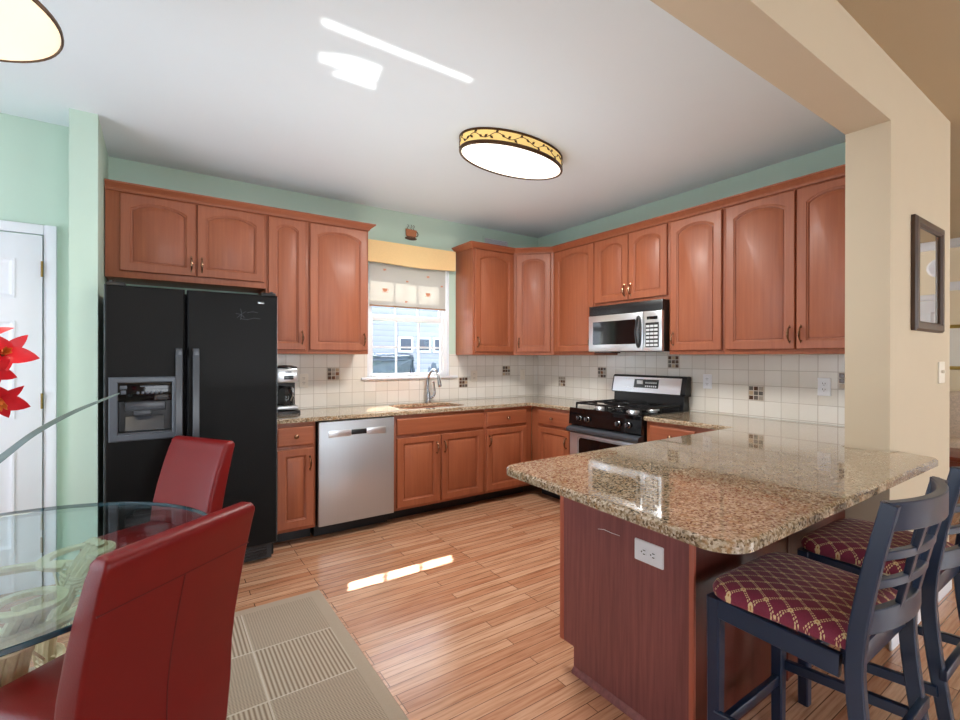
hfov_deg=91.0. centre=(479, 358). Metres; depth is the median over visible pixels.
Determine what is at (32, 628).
dining table
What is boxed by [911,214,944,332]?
framed mirror
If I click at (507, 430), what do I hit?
base cabinet
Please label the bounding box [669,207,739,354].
upper cabinet
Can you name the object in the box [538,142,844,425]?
wall
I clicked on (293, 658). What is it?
rug
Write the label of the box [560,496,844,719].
base cabinet
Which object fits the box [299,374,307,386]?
outlet
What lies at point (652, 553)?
receptacle
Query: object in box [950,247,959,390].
wall
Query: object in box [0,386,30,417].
flower
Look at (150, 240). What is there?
upper cabinet
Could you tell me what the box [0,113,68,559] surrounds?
wall
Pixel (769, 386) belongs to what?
wall tiles
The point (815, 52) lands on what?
beam
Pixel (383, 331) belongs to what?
neighbor house
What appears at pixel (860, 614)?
bar stool
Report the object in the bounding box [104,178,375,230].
crown molding
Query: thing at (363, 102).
ceiling
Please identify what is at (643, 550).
receptacle
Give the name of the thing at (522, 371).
wall switch
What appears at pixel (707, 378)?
outlet
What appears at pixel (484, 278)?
upper cabinet
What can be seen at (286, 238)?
upper cabinet
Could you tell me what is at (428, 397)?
faucet
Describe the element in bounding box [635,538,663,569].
outlet
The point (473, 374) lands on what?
outlet
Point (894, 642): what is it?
baseboard
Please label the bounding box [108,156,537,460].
wall
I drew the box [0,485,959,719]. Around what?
floor
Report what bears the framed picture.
attached to the wall at (954, 252)
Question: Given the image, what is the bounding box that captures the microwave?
[589,299,668,352]
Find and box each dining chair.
[0,502,254,719]
[80,435,234,550]
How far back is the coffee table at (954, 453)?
4.18 m
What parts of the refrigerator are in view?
freezer door, control panel, spout, handle, handle, fridge door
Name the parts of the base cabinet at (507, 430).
drawer, door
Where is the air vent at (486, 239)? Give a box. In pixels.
[483,236,509,246]
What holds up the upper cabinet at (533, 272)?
attached to the wall at (391, 226)
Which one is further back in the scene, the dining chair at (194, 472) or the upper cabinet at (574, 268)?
the upper cabinet at (574, 268)
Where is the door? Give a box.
[0,220,56,594]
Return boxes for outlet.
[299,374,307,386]
[470,370,476,381]
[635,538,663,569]
[703,374,711,388]
[818,378,830,395]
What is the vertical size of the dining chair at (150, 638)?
0.903 m
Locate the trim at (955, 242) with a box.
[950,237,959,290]
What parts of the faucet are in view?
spout, lever handle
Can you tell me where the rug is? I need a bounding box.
[28,590,408,719]
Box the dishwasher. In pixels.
[310,416,393,535]
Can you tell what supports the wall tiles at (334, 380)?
attached to the wall at (391, 226)
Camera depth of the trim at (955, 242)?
5.44 m
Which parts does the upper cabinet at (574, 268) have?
door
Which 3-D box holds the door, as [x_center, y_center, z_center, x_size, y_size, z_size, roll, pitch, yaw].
[-2.865,0.279,2.528,0.884,2.122,0.102,0,0,-34]
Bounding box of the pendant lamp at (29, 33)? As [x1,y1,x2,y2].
[0,0,63,62]
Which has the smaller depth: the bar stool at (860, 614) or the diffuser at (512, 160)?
the bar stool at (860, 614)
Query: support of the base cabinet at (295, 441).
on the floor
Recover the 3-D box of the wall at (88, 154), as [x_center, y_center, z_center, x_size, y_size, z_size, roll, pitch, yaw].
[-2.432,-0.027,2.945,0.126,2.735,0.680,0,0,-34]
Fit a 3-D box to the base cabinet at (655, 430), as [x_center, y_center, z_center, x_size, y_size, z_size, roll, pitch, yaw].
[1.667,0.907,3.406,0.657,0.882,0.680,0,0,-34]
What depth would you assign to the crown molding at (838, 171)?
3.58 m
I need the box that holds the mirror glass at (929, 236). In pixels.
[920,227,938,323]
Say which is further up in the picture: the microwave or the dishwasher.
the microwave
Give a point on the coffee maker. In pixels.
(287, 375)
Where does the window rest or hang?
in the wall at (391, 226)
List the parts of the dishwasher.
pocket handle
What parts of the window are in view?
sash, sash, sill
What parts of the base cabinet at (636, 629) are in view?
shoe molding, panel, bar panel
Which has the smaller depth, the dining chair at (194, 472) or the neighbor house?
the dining chair at (194, 472)
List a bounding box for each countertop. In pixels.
[277,395,603,423]
[506,411,937,553]
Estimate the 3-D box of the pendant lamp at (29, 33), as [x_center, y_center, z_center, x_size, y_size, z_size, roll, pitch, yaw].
[-1.456,-1.146,1.220,0.572,0.488,0.572,0,0,-34]
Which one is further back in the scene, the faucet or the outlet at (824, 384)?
the faucet
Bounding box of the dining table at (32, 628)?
[0,502,207,687]
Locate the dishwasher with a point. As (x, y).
(354, 458)
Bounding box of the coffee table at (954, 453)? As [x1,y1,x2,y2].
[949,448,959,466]
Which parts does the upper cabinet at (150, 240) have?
door, handle, handle, door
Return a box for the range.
[566,374,690,453]
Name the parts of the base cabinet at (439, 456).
door, door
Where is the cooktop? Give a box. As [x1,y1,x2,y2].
[570,404,686,420]
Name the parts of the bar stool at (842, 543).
leg, seat, post, rail, rail, post, rail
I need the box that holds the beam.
[650,0,890,134]
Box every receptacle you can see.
[640,547,646,556]
[649,550,655,560]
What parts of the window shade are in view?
sheer panel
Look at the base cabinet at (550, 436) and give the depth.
4.40 m
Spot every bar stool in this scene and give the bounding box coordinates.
[707,476,948,719]
[797,466,959,719]
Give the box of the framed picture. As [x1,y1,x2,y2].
[950,325,959,369]
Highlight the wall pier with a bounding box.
[845,59,949,649]
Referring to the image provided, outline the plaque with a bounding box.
[405,225,417,239]
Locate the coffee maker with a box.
[277,365,300,414]
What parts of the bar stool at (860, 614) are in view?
leg, leg, seat, post, rail, rail, rail, crest rail, post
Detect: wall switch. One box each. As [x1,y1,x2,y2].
[520,369,524,379]
[938,362,944,383]
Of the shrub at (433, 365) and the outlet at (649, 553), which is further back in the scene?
the shrub at (433, 365)
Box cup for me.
[406,229,417,237]
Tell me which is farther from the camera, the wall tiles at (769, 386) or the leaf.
the wall tiles at (769, 386)
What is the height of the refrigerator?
1.768 m
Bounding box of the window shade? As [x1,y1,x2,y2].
[368,239,455,310]
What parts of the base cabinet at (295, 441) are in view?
drawer, door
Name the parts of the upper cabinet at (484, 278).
door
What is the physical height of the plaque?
0.149 m
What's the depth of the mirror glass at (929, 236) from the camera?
2.49 m
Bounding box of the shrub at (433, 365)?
[427,362,438,372]
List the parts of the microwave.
door, handle, control panel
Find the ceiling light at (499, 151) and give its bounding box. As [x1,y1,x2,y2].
[459,127,562,179]
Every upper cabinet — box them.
[105,189,265,292]
[258,215,307,353]
[308,221,367,353]
[456,248,513,354]
[514,252,553,354]
[554,242,617,354]
[595,222,669,306]
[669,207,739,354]
[725,176,844,353]
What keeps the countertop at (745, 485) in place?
on the base cabinet at (636, 629)
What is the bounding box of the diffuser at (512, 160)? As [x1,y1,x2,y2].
[462,143,559,178]
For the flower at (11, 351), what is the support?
in the vase
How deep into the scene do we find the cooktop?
3.83 m
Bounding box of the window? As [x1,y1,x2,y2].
[361,261,457,379]
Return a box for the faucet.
[425,369,441,402]
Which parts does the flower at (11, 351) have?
flower, flower, flower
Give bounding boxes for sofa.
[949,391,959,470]
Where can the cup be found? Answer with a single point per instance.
(410, 233)
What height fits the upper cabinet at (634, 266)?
0.633 m
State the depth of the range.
3.92 m
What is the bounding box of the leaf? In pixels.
[0,393,119,462]
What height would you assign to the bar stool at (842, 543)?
1.006 m
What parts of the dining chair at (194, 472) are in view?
seat, backrest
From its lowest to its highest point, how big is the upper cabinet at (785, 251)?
1.069 m
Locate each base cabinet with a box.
[275,421,314,542]
[387,405,483,519]
[476,406,531,501]
[532,406,571,498]
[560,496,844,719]
[647,421,714,441]
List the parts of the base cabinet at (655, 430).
drawer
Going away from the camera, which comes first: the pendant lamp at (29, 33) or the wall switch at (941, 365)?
the pendant lamp at (29, 33)
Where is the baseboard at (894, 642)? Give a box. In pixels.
[889,579,951,650]
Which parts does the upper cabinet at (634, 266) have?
door, door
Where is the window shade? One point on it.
(400, 275)
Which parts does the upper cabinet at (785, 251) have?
door, handle, handle, door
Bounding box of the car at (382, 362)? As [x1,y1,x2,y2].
[373,353,414,373]
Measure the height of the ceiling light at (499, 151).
0.096 m
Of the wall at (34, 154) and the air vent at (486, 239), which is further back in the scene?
the air vent at (486, 239)
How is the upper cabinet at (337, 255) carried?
attached to the wall at (391, 226)
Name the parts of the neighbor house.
window trim, house pane, window trim, house pane, window trim, house pane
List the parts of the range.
oven door, window trim, handle, control panel, knob, knob, burner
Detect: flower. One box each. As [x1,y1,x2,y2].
[0,327,39,381]
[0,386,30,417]
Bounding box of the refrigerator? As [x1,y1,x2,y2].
[104,280,276,562]
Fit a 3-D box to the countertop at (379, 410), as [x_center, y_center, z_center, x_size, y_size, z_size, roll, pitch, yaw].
[-0.238,0.445,4.144,2.973,0.030,1.153,0,0,-34]
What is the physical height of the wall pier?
2.735 m
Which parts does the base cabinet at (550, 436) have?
drawer, door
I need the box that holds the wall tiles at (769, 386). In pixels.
[538,352,844,425]
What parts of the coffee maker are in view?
carafe lid, lid, carafe handle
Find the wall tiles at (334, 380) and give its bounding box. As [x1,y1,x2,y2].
[277,354,537,408]
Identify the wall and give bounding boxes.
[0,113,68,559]
[69,108,107,596]
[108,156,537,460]
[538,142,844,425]
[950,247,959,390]
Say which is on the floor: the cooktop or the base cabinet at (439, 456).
the base cabinet at (439, 456)
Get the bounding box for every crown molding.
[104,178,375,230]
[452,164,844,253]
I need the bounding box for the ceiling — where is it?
[0,0,959,238]
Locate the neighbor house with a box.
[372,306,438,372]

